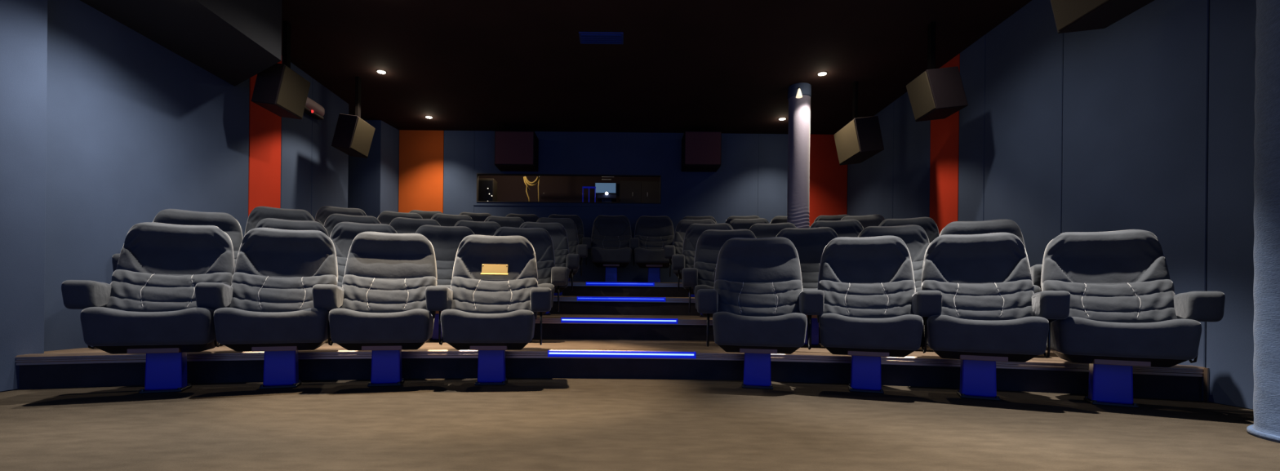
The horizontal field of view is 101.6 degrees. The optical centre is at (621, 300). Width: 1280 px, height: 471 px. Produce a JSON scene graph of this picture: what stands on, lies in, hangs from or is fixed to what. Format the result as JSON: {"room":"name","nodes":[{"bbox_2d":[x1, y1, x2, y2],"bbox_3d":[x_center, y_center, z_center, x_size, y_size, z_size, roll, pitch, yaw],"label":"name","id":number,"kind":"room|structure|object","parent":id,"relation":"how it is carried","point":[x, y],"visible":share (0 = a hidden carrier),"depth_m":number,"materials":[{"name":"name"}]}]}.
{"room":"auditorium","nodes":[
{"label":"auditorium","id":0,"kind":"room"},
{"bbox_2d":[0,0,47,392],"bbox_3d":[-3.682,-0.759,0.600,0.320,2.560,5.200,1,0,0],"label":"wall","id":1,"kind":"structure","parent":0,"point":[23,23],"depth_m":3.06,"materials":[{"name":"blue paint"}]},
{"bbox_2d":[14,348,1204,377],"bbox_3d":[-0.104,0.384,3.403,7.100,0.060,0.815,1,0,0],"label":"step","id":2,"kind":"structure","parent":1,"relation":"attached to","point":[218,355],"depth_m":3.48,"materials":[{"name":"brown metal"}]},
{"bbox_2d":[547,350,696,358],"bbox_3d":[0.005,0.383,3.715,1.055,0.050,0.020,1,0,0],"label":"led strip","id":3,"kind":"object","parent":2,"relation":"attached to","point":[575,353],"visible":1,"depth_m":3.71,"materials":[{"name":"blue plastic"}]},
{"bbox_2d":[80,0,281,86],"bbox_3d":[-3.231,-2.312,1.450,0.790,0.605,6.900,1,0,0],"label":"ceiling","id":4,"kind":"structure","parent":0,"point":[234,41],"depth_m":3.97,"materials":[{"name":"grey paint"}]},
{"bbox_2d":[44,0,348,351],"bbox_3d":[-3.709,-1.049,4.975,0.140,3.140,3.950,1,0,0],"label":"wall","id":5,"kind":"structure","parent":0,"point":[136,130],"depth_m":3.96,"materials":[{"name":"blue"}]},
{"bbox_2d":[303,97,324,119],"bbox_3d":[-3.563,-2.229,6.000,0.135,0.156,0.460,1,0,0],"label":"lamp","id":6,"kind":"object","parent":5,"relation":"attached to","point":[313,108],"visible":0.62,"depth_m":6.00,"materials":[{"name":"grey plastic"}]},
{"bbox_2d":[347,120,399,217],"bbox_3d":[-3.829,-1.050,7.425,0.820,3.140,1.250,1,0,0],"label":"wall","id":7,"kind":"structure","parent":0,"point":[373,181],"depth_m":7.57,"materials":[{"name":"blue paint"}]},
{"bbox_2d":[479,175,660,202],"bbox_3d":[-0.832,-1.739,8.906,3.800,1.380,1.688,1,0,0],"label":"wall","id":8,"kind":"structure","parent":0,"point":[509,188],"depth_m":9.75,"materials":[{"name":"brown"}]},
{"bbox_2d":[478,178,497,201],"bbox_3d":[-2.224,-1.528,8.633,0.280,0.930,0.275,1,0,0],"label":"rack","id":9,"kind":"object","parent":8,"relation":"on","point":[487,188],"visible":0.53,"depth_m":8.50,"materials":[{"name":"brown"}]},
{"bbox_2d":[582,186,595,202],"bbox_3d":[-0.569,-1.527,9.200,0.236,0.962,0.040,1,0,0],"label":"rack","id":10,"kind":"object","parent":8,"relation":"on","point":[583,187],"visible":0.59,"depth_m":9.18,"materials":[{"name":"blue metal"}]},
{"bbox_2d":[594,182,616,194],"bbox_3d":[-0.288,-2.086,9.673,0.404,0.209,0.034,1,0,0],"label":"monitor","id":11,"kind":"object","parent":8,"relation":"attached to","point":[601,187],"visible":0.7,"depth_m":9.66,"materials":[{"name":"blue"}]},
{"bbox_2d":[596,191,616,202],"bbox_3d":[-0.258,-1.487,9.346,0.340,0.889,0.348,1,0,0],"label":"projector","id":12,"kind":"object","parent":8,"relation":"on","point":[606,197],"visible":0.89,"depth_m":9.20,"materials":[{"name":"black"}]},
{"bbox_2d":[619,180,660,203],"bbox_3d":[0.367,-1.616,9.615,0.800,1.160,0.231,1,0,0],"label":"base cabinet","id":13,"kind":"object","parent":8,"relation":"on","point":[630,191],"visible":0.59,"depth_m":9.53,"materials":[{"name":"black wood"}]},
{"bbox_3d":[-1.526,-2.276,8.990,0.500,0.321,0.061,1,0,0],"label":"hook rail","id":14,"kind":"object","parent":8,"relation":"hanging from","visible":0},
{"bbox_2d":[523,177,529,201],"bbox_3d":[-1.618,-1.887,8.955,0.130,0.464,0.036,1,0,0],"label":"hanging cable","id":15,"kind":"object","parent":14,"relation":"hanging from","point":[526,187],"visible":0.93,"depth_m":8.95,"materials":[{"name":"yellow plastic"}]},
{"bbox_2d":[524,176,538,186],"bbox_3d":[-1.534,-2.045,8.970,0.283,0.162,0.034,1,0,0],"label":"hanging cable","id":16,"kind":"object","parent":14,"relation":"hanging from","point":[526,182],"visible":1,"depth_m":8.96,"materials":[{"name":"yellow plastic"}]},
{"bbox_2d":[524,176,538,183],"bbox_3d":[-1.534,-2.064,8.945,0.238,0.126,0.030,1,0,0],"label":"hanging cable","id":17,"kind":"object","parent":14,"relation":"hanging from","point":[537,177],"visible":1,"depth_m":8.93,"materials":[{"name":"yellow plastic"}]},
{"bbox_2d":[537,177,539,201],"bbox_3d":[-1.415,-1.885,8.960,0.030,0.461,0.020,1,0,0],"label":"cable","id":18,"kind":"object","parent":14,"relation":"hanging from","point":[539,177],"visible":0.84,"depth_m":8.95,"materials":[{"name":"brown plastic"}]},
{"bbox_2d":[18,338,1201,400],"bbox_3d":[-0.105,0.459,5.509,7.100,0.200,4.983,1,0,0],"label":"platform riser","id":19,"kind":"structure","parent":0,"point":[119,374],"depth_m":3.56,"materials":[{"name":"carpet"}]},
{"bbox_2d":[111,208,243,271],"bbox_3d":[-3.174,-0.180,3.794,0.685,1.014,0.596,1,0,-30],"label":"seat","id":20,"kind":"object","parent":19,"relation":"on","point":[227,223],"visible":0.12,"depth_m":3.95,"materials":[{"name":"grey fabric"}]},
{"bbox_2d":[234,217,328,266],"bbox_3d":[-2.723,-0.176,4.188,0.685,1.014,0.596,1,0,-26],"label":"seat","id":21,"kind":"object","parent":19,"relation":"on","point":[271,223],"visible":0.11,"depth_m":4.32,"materials":[{"name":"grey fabric"}]},
{"bbox_2d":[329,222,397,287],"bbox_3d":[-2.196,-0.170,4.332,0.685,1.014,0.596,1,0,-21],"label":"seat","id":22,"kind":"object","parent":19,"relation":"on","point":[343,234],"visible":0.16,"depth_m":4.42,"materials":[{"name":"grey fabric"}]},
{"bbox_2d":[415,224,474,342],"bbox_3d":[-1.562,-0.163,4.448,0.685,1.014,0.596,1,0,-14],"label":"seat","id":23,"kind":"object","parent":19,"relation":"on","point":[446,241],"visible":0.19,"depth_m":4.56,"materials":[{"name":"grey fabric"}]},
{"bbox_2d":[493,226,567,342],"bbox_3d":[-0.866,-0.156,4.514,0.776,1.014,0.596,1,0,-8],"label":"seat","id":24,"kind":"object","parent":19,"relation":"on","point":[549,276],"visible":0.36,"depth_m":4.62,"materials":[{"name":"grey"}]},
{"bbox_2d":[681,229,756,316],"bbox_3d":[0.920,-0.137,4.504,0.776,1.014,0.596,1,0,9],"label":"seat","id":25,"kind":"object","parent":19,"relation":"on","point":[709,243],"visible":0.37,"depth_m":4.61,"materials":[{"name":"grey fabric"}]},
{"bbox_2d":[775,226,838,346],"bbox_3d":[1.597,-0.130,4.328,0.685,1.014,0.596,1,0,15],"label":"seat","id":26,"kind":"object","parent":19,"relation":"on","point":[810,243],"visible":0.23,"depth_m":4.45,"materials":[{"name":"grey fabric"}]},
{"bbox_2d":[857,224,929,292],"bbox_3d":[2.228,-0.124,4.162,0.685,1.014,0.596,1,0,21],"label":"seat","id":27,"kind":"object","parent":19,"relation":"on","point":[915,237],"visible":0.15,"depth_m":4.25,"materials":[{"name":"grey fabric"}]},
{"bbox_2d":[939,218,1042,293],"bbox_3d":[2.726,-0.118,3.848,0.685,1.014,0.596,1,0,26],"label":"seat","id":28,"kind":"object","parent":19,"relation":"on","point":[1002,225],"visible":0.1,"depth_m":3.95,"materials":[{"name":"grey fabric"}]},
{"bbox_2d":[398,129,847,282],"bbox_3d":[-0.289,-1.013,8.030,7.800,3.140,0.060,1,0,0],"label":"wall","id":29,"kind":"structure","parent":0,"point":[437,167],"depth_m":8.00,"materials":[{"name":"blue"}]},
{"bbox_2d":[494,130,538,171],"bbox_3d":[-1.557,-2.226,7.800,0.580,0.500,0.401,1,0,0],"label":"speaker","id":30,"kind":"object","parent":29,"relation":"attached to","point":[514,150],"visible":1,"depth_m":7.60},
{"bbox_2d":[473,169,664,207],"bbox_3d":[-0.800,-1.714,8.019,2.924,0.538,0.078,1,0,0],"label":"window","id":31,"kind":"structure","parent":29,"relation":"in","point":[477,173],"depth_m":7.99,"materials":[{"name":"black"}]},
{"bbox_2d":[681,131,721,172],"bbox_3d":[1.193,-2.223,7.800,0.540,0.500,0.401,1,0,0],"label":"speaker","id":32,"kind":"object","parent":29,"relation":"attached to","point":[701,151],"visible":1,"depth_m":7.60},
{"bbox_2d":[549,301,701,315],"bbox_3d":[-0.101,0.059,6.549,7.100,0.200,2.903,1,0,0],"label":"floor","id":33,"kind":"structure","parent":0,"point":[565,307],"depth_m":5.82,"materials":[{"name":"carpet"}]},
{"bbox_2d":[314,205,366,225],"bbox_3d":[-3.179,-0.580,5.864,0.685,1.014,0.596,1,0,-30],"label":"seat","id":34,"kind":"object","parent":33,"relation":"on","point":[324,211],"visible":0.09,"depth_m":5.95,"materials":[{"name":"grey fabric"}]},
{"bbox_2d":[377,210,422,224],"bbox_3d":[-2.643,-0.575,6.157,0.685,1.014,0.596,1,0,-25],"label":"seat","id":35,"kind":"object","parent":33,"relation":"on","point":[386,217],"visible":0.11,"depth_m":6.25,"materials":[{"name":"grey fabric"}]},
{"bbox_2d":[431,213,473,226],"bbox_3d":[-2.078,-0.569,6.281,0.685,1.014,0.596,1,0,-19],"label":"seat","id":36,"kind":"object","parent":33,"relation":"on","point":[444,220],"visible":0.12,"depth_m":6.41,"materials":[{"name":"grey fabric"}]},
{"bbox_2d":[484,215,524,227],"bbox_3d":[-1.475,-0.562,6.408,0.685,1.014,0.596,1,0,-14],"label":"seat","id":37,"kind":"object","parent":33,"relation":"on","point":[514,222],"visible":0.05,"depth_m":6.55,"materials":[{"name":"grey fabric"}]},
{"bbox_2d":[536,217,587,296],"bbox_3d":[-0.818,-0.556,6.484,0.776,1.014,0.596,1,0,-8],"label":"seat","id":38,"kind":"object","parent":33,"relation":"on","point":[568,224],"visible":0.3,"depth_m":6.58,"materials":[{"name":"grey fabric"}]},
{"bbox_2d":[553,295,695,302],"bbox_3d":[-0.100,-0.016,5.483,7.100,0.060,0.815,1,0,0],"label":"trim","id":39,"kind":"structure","parent":33,"relation":"attached to","point":[670,300],"depth_m":5.79,"materials":[{"name":"brown metal"}]},
{"bbox_2d":[577,296,665,302],"bbox_3d":[0.002,-0.017,5.795,0.985,0.050,0.020,1,0,0],"label":"led strip","id":40,"kind":"object","parent":39,"relation":"attached to","point":[579,298],"visible":1,"depth_m":5.79,"materials":[{"name":"blue plastic"}]},
{"bbox_2d":[663,218,715,297],"bbox_3d":[0.934,-0.537,6.484,0.776,1.014,0.596,1,0,9],"label":"seat","id":41,"kind":"object","parent":33,"relation":"on","point":[682,225],"visible":0.24,"depth_m":6.58,"materials":[{"name":"grey fabric"}]},
{"bbox_2d":[728,217,768,229],"bbox_3d":[1.601,-0.530,6.378,0.685,1.014,0.596,1,0,15],"label":"seat","id":42,"kind":"object","parent":33,"relation":"on","point":[736,224],"visible":0.12,"depth_m":6.53,"materials":[{"name":"grey fabric"}]},
{"bbox_2d":[786,82,811,228],"bbox_3d":[2.122,-1.288,6.250,0.269,2.540,0.268,1,0,-19],"label":"column","id":43,"kind":"structure","parent":33,"relation":"on","point":[799,108],"depth_m":6.14,"materials":[{"name":"grey paint"}]},
{"bbox_2d":[795,86,802,97],"bbox_3d":[2.081,-2.438,6.095,0.075,0.120,0.075,1,0,45],"label":"lamp","id":44,"kind":"object","parent":43,"relation":"attached to","point":[799,95],"visible":1,"depth_m":6.08,"materials":[{"name":"beige"}]},
{"bbox_2d":[840,213,884,228],"bbox_3d":[2.826,-0.517,6.039,0.685,1.014,0.596,1,0,26],"label":"seat","id":45,"kind":"object","parent":33,"relation":"on","point":[876,220],"visible":0.09,"depth_m":6.15,"materials":[{"name":"grey fabric"}]},
{"bbox_2d":[562,285,688,297],"bbox_3d":[-0.099,-0.141,7.069,7.100,0.200,1.863,1,0,0],"label":"floor","id":46,"kind":"structure","parent":0,"point":[578,291],"depth_m":6.86,"materials":[{"name":"carpet"}]},
{"bbox_2d":[408,209,443,218],"bbox_3d":[-2.719,-0.776,7.241,0.776,1.014,0.596,1,0,-16],"label":"seat","id":47,"kind":"object","parent":46,"relation":"on","point":[424,215],"visible":0.09,"depth_m":7.36,"materials":[{"name":"grey fabric"}]},
{"bbox_2d":[458,212,491,221],"bbox_3d":[-2.022,-0.768,7.366,0.685,1.014,0.596,1,0,-12],"label":"seat","id":48,"kind":"object","parent":46,"relation":"on","point":[475,216],"visible":0.1,"depth_m":7.49,"materials":[{"name":"grey fabric"}]},
{"bbox_2d":[505,213,538,222],"bbox_3d":[-1.376,-0.761,7.440,0.685,1.014,0.596,1,0,-8],"label":"seat","id":49,"kind":"object","parent":46,"relation":"on","point":[526,218],"visible":0.11,"depth_m":7.57,"materials":[{"name":"grey fabric"}]},
{"bbox_2d":[547,214,591,281],"bbox_3d":[-0.774,-0.755,7.456,0.685,1.014,0.596,1,0,-5],"label":"seat","id":50,"kind":"object","parent":46,"relation":"on","point":[576,219],"visible":0.2,"depth_m":7.57,"materials":[{"name":"grey fabric"}]},
{"bbox_2d":[591,215,639,281],"bbox_3d":[-0.093,-0.748,7.472,0.685,1.014,0.596,1,0,-1],"label":"seat","id":51,"kind":"object","parent":46,"relation":"on","point":[612,243],"visible":1,"depth_m":7.45,"materials":[{"name":"grey fabric"}]},
{"bbox_2d":[568,281,683,287],"bbox_3d":[-0.098,-0.216,6.523,7.100,0.060,0.815,1,0,0],"label":"trim","id":52,"kind":"structure","parent":46,"relation":"attached to","point":[575,283],"depth_m":6.83,"materials":[{"name":"brown metal"}]},
{"bbox_2d":[586,281,654,286],"bbox_3d":[-0.013,-0.217,6.835,0.898,0.050,0.020,1,0,0],"label":"led strip","id":53,"kind":"object","parent":52,"relation":"attached to","point":[588,283],"visible":1,"depth_m":6.83,"materials":[{"name":"blue plastic"}]},
{"bbox_2d":[634,215,674,282],"bbox_3d":[0.520,-0.742,7.469,0.685,1.014,0.596,1,0,3],"label":"seat","id":54,"kind":"object","parent":46,"relation":"on","point":[653,233],"visible":0.8,"depth_m":7.47,"materials":[{"name":"grey fabric"}]},
{"bbox_2d":[682,215,716,223],"bbox_3d":[1.153,-0.735,7.448,0.685,1.014,0.596,1,0,6],"label":"seat","id":55,"kind":"object","parent":46,"relation":"on","point":[708,216],"visible":0.05,"depth_m":7.58,"materials":[{"name":"grey fabric"}]},
{"bbox_2d":[725,215,759,223],"bbox_3d":[1.786,-0.728,7.377,0.685,1.014,0.596,1,0,10],"label":"seat","id":56,"kind":"object","parent":46,"relation":"on","point":[730,219],"visible":0.06,"depth_m":7.52,"materials":[{"name":"grey fabric"}]},
{"bbox_2d":[769,215,809,226],"bbox_3d":[2.418,-0.722,7.328,0.685,1.014,0.596,1,0,14],"label":"seat","id":57,"kind":"object","parent":46,"relation":"on","point":[779,219],"visible":0.03,"depth_m":7.49,"materials":[{"name":"grey fabric"}]},
{"bbox_2d":[813,214,848,222],"bbox_3d":[3.002,-0.716,7.230,0.685,1.014,0.596,1,0,17],"label":"seat","id":58,"kind":"object","parent":46,"relation":"on","point":[838,217],"visible":0.09,"depth_m":7.38,"materials":[{"name":"grey fabric"}]},
{"bbox_2d":[0,377,1279,470],"bbox_3d":[-0.107,0.634,3.500,8.200,0.150,11.000,1,0,0],"label":"floor","id":59,"kind":"structure","parent":0,"point":[456,424],"depth_m":2.25,"materials":[{"name":"beige carpet"}]},
{"bbox_2d":[61,222,235,394],"bbox_3d":[-2.727,0.024,3.075,0.685,1.014,0.596,1,0,-23],"label":"seat","id":60,"kind":"object","parent":59,"relation":"on","point":[148,305],"visible":0.84,"depth_m":3.04,"materials":[{"name":"grey"}]},
{"bbox_2d":[195,227,337,389],"bbox_3d":[-2.172,0.030,3.264,0.685,1.014,0.596,1,0,-22],"label":"seat","id":61,"kind":"object","parent":59,"relation":"on","point":[267,306],"visible":0.91,"depth_m":3.23,"materials":[{"name":"grey"}]},
{"bbox_2d":[311,231,437,386],"bbox_3d":[-1.565,0.036,3.389,0.685,1.014,0.596,1,0,-15],"label":"seat","id":62,"kind":"object","parent":59,"relation":"on","point":[380,306],"visible":0.96,"depth_m":3.36,"materials":[{"name":"grey"}]},
{"bbox_2d":[425,234,551,385],"bbox_3d":[-0.858,0.044,3.483,0.776,1.014,0.596,1,0,-7],"label":"seat","id":63,"kind":"object","parent":59,"relation":"on","point":[491,306],"visible":1,"depth_m":3.44,"materials":[{"name":"grey"}]},
{"bbox_2d":[696,236,824,389],"bbox_3d":[0.906,0.062,3.458,0.776,1.014,0.596,1,0,13],"label":"seat","id":64,"kind":"object","parent":59,"relation":"on","point":[758,304],"visible":1,"depth_m":3.41,"materials":[{"name":"grey"}]},
{"bbox_2d":[817,235,942,393],"bbox_3d":[1.615,0.070,3.333,0.685,1.014,0.596,1,0,21],"label":"seat","id":65,"kind":"object","parent":59,"relation":"on","point":[873,309],"visible":0.94,"depth_m":3.31,"materials":[{"name":"grey"}]},
{"bbox_2d":[920,232,1070,400],"bbox_3d":[2.202,0.076,3.138,0.685,1.014,0.596,1,0,26],"label":"seat","id":66,"kind":"object","parent":59,"relation":"on","point":[992,313],"visible":0.94,"depth_m":3.11,"materials":[{"name":"grey"}]},
{"bbox_2d":[1040,229,1225,408],"bbox_3d":[2.839,0.083,2.963,0.685,1.014,0.596,1,0,29],"label":"seat","id":67,"kind":"object","parent":59,"relation":"on","point":[1126,311],"visible":0.9,"depth_m":2.93,"materials":[{"name":"grey fabric"}]},
{"bbox_2d":[1246,0,1279,443],"bbox_3d":[2.985,-0.979,2.148,0.503,3.140,0.503,1,0,-31],"label":"column","id":68,"kind":"structure","parent":59,"relation":"on","point":[1266,252],"depth_m":2.23,"materials":[{"name":"paint"}]},
{"bbox_2d":[281,0,1031,134],"bbox_3d":[-0.172,-2.657,4.000,8.200,0.150,12.000,1,0,0],"label":"ceiling","id":69,"kind":"structure","parent":0,"point":[680,66],"depth_m":5.51,"materials":[{"name":"black paint"}]},
{"bbox_2d":[251,21,310,119],"bbox_3d":[-3.178,-2.191,4.900,0.306,0.844,0.400,1,0,0],"label":"wall speaker","id":70,"kind":"object","parent":69,"relation":"hanging from","point":[278,89],"visible":0.95,"depth_m":4.80,"materials":[{"name":"black"}]},
{"bbox_2d":[276,66,310,118],"bbox_3d":[-3.081,-1.950,4.900,0.107,0.341,0.376,1,0,0],"label":"grille","id":71,"kind":"object","parent":70,"relation":"attached to","point":[292,89],"depth_m":4.86,"materials":[{"name":"brown fabric"}]},
{"bbox_2d":[331,76,374,158],"bbox_3d":[-3.123,-2.168,6.110,0.306,0.889,0.420,1,0,0],"label":"wall speaker","id":72,"kind":"object","parent":69,"relation":"hanging from","point":[353,135],"visible":1,"depth_m":5.99,"materials":[{"name":"black"}]},
{"bbox_2d":[350,117,374,156],"bbox_3d":[-3.031,-1.907,6.110,0.116,0.346,0.396,1,0,0],"label":"grille","id":73,"kind":"object","parent":72,"relation":"attached to","point":[362,133],"depth_m":6.06,"materials":[{"name":"brown fabric"}]},
{"bbox_2d":[375,69,387,74],"bbox_3d":[-2.733,-2.602,5.950,0.124,0.013,0.124,1,0,0],"label":"recessed light","id":74,"kind":"object","parent":69,"relation":"in","point":[380,71],"visible":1,"depth_m":5.93,"materials":[{"name":"grey"}]},
{"bbox_2d":[424,115,433,119],"bbox_3d":[-2.733,-2.602,7.420,0.124,0.013,0.124,1,0,0],"label":"recessed light","id":75,"kind":"object","parent":69,"relation":"in","point":[425,117],"visible":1,"depth_m":7.41,"materials":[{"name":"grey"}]},
{"bbox_2d":[578,31,623,44],"bbox_3d":[-0.193,-2.571,5.120,0.430,0.022,0.220,1,0,0],"label":"ceiling vent","id":76,"kind":"object","parent":69,"relation":"in","point":[585,37],"visible":1,"depth_m":5.09,"materials":[{"name":"blue"}]},
{"bbox_2d":[777,117,786,120],"bbox_3d":[2.267,-2.550,7.340,0.124,0.013,0.124,1,0,0],"label":"recessed light","id":77,"kind":"object","parent":69,"relation":"in","point":[780,118],"visible":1,"depth_m":7.33,"materials":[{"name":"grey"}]},
{"bbox_2d":[816,71,827,76],"bbox_3d":[2.267,-2.550,5.880,0.124,0.013,0.124,1,0,0],"label":"recessed light","id":78,"kind":"object","parent":69,"relation":"in","point":[821,73],"visible":1,"depth_m":5.87,"materials":[{"name":"grey"}]},
{"bbox_2d":[833,81,884,165],"bbox_3d":[2.765,-2.102,6.095,0.341,0.899,0.570,1,0,0],"label":"wall speaker","id":79,"kind":"object","parent":69,"relation":"hanging from","point":[860,140],"visible":1,"depth_m":5.90,"materials":[{"name":"black plastic"}]},
{"bbox_2d":[833,120,860,164],"bbox_3d":[2.643,-1.842,6.095,0.102,0.356,0.546,1,0,0],"label":"grille","id":80,"kind":"object","parent":79,"relation":"attached to","point":[847,140],"depth_m":6.04,"materials":[{"name":"brown fabric"}]},
{"bbox_2d":[906,22,968,121],"bbox_3d":[2.896,-2.125,4.800,0.381,0.849,0.340,1,0,0],"label":"wall speaker","id":81,"kind":"object","parent":69,"relation":"hanging from","point":[935,94],"visible":1,"depth_m":4.67,"materials":[{"name":"black"}]},
{"bbox_2d":[906,71,935,119],"bbox_3d":[2.763,-1.876,4.800,0.121,0.326,0.316,1,0,0],"label":"grille","id":82,"kind":"object","parent":81,"relation":"attached to","point":[921,91],"depth_m":4.76,"materials":[{"name":"brown fabric"}]},
{"bbox_2d":[1050,0,1154,33],"bbox_3d":[2.873,-2.120,3.095,0.396,0.859,0.430,1,0,0],"label":"wall speaker","id":83,"kind":"object","parent":69,"relation":"hanging from","point":[1069,15],"visible":1,"depth_m":3.15,"materials":[{"name":"black"}]},
{"bbox_2d":[1050,0,1108,31],"bbox_3d":[2.731,-1.881,3.095,0.116,0.356,0.406,1,0,0],"label":"grille","id":84,"kind":"object","parent":83,"relation":"attached to","point":[1068,14],"depth_m":3.18,"materials":[{"name":"brown fabric"}]},
{"bbox_2d":[329,314,1047,350],"bbox_3d":[-0.103,0.259,6.029,7.100,0.200,3.943,1,0,0],"label":"stair step","id":85,"kind":"structure","parent":0,"point":[549,331],"depth_m":4.78,"materials":[{"name":"carpet"}]},
{"bbox_2d":[244,206,314,235],"bbox_3d":[-3.181,-0.380,4.794,0.685,1.014,0.596,1,0,-30],"label":"seat","id":86,"kind":"object","parent":85,"relation":"on","point":[257,214],"visible":0.12,"depth_m":4.89,"materials":[{"name":"grey fabric"}]},
{"bbox_2d":[323,213,381,237],"bbox_3d":[-2.702,-0.375,5.158,0.685,1.014,0.596,1,0,-25],"label":"seat","id":87,"kind":"object","parent":85,"relation":"on","point":[333,220],"visible":0.09,"depth_m":5.26,"materials":[{"name":"grey fabric"}]},
{"bbox_2d":[389,217,440,233],"bbox_3d":[-2.156,-0.370,5.332,0.685,1.014,0.596,1,0,-20],"label":"seat","id":88,"kind":"object","parent":85,"relation":"on","point":[401,224],"visible":0.16,"depth_m":5.45,"materials":[{"name":"grey fabric"}]},
{"bbox_2d":[454,220,501,235],"bbox_3d":[-1.556,-0.363,5.478,0.685,1.014,0.596,1,0,-14],"label":"seat","id":89,"kind":"object","parent":85,"relation":"on","point":[479,228],"visible":0.11,"depth_m":5.63,"materials":[{"name":"grey fabric"}]},
{"bbox_2d":[519,222,579,315],"bbox_3d":[-0.843,-0.356,5.534,0.776,1.014,0.596,1,0,-8],"label":"seat","id":90,"kind":"object","parent":85,"relation":"on","point":[557,231],"visible":0.34,"depth_m":5.63,"materials":[{"name":"grey fabric"}]},
{"bbox_2d":[671,222,733,316],"bbox_3d":[0.932,-0.337,5.484,0.776,1.014,0.596,1,0,9],"label":"seat","id":91,"kind":"object","parent":85,"relation":"on","point":[694,231],"visible":0.27,"depth_m":5.59,"materials":[{"name":"grey fabric"}]},
{"bbox_2d":[748,222,795,238],"bbox_3d":[1.618,-0.330,5.409,0.685,1.014,0.596,1,0,15],"label":"seat","id":92,"kind":"object","parent":85,"relation":"on","point":[760,230],"visible":0.09,"depth_m":5.56,"materials":[{"name":"grey fabric"}]},
{"bbox_2d":[809,219,863,237],"bbox_3d":[2.173,-0.324,5.162,0.685,1.014,0.596,1,0,20],"label":"seat","id":93,"kind":"object","parent":85,"relation":"on","point":[845,228],"visible":0.09,"depth_m":5.28,"materials":[{"name":"grey fabric"}]},
{"bbox_2d":[879,217,939,243],"bbox_3d":[2.786,-0.318,4.989,0.685,1.014,0.596,1,0,26],"label":"seat","id":94,"kind":"object","parent":85,"relation":"on","point":[929,225],"visible":0.11,"depth_m":5.07,"materials":[{"name":"grey fabric"}]},
{"bbox_2d":[847,0,1256,409],"bbox_3d":[3.530,-0.973,3.050,0.140,3.140,10.100,1,0,0],"label":"wall","id":95,"kind":"structure","parent":0,"point":[1144,120],"depth_m":3.67,"materials":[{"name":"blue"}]},
{"bbox_2d":[535,316,819,327],"bbox_3d":[-0.102,0.184,4.443,7.100,0.060,0.815,1,0,0],"label":"trim","id":96,"kind":"structure","parent":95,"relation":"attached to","point":[544,319],"depth_m":4.75,"materials":[{"name":"brown metal"}]},
{"bbox_2d":[560,317,677,324],"bbox_3d":[-0.015,0.183,4.755,1.065,0.050,0.020,1,0,0],"label":"led strip","id":97,"kind":"object","parent":96,"relation":"attached to","point":[589,320],"visible":1,"depth_m":4.75,"materials":[{"name":"blue plastic"}]},
{"bbox_2d":[1203,368,1208,402],"bbox_3d":[3.438,0.496,3.065,0.010,0.200,0.020,1,0,0],"label":"trim","id":98,"kind":"structure","parent":95,"relation":"attached to","point":[1206,380],"depth_m":3.06,"materials":[{"name":"brown metal"}]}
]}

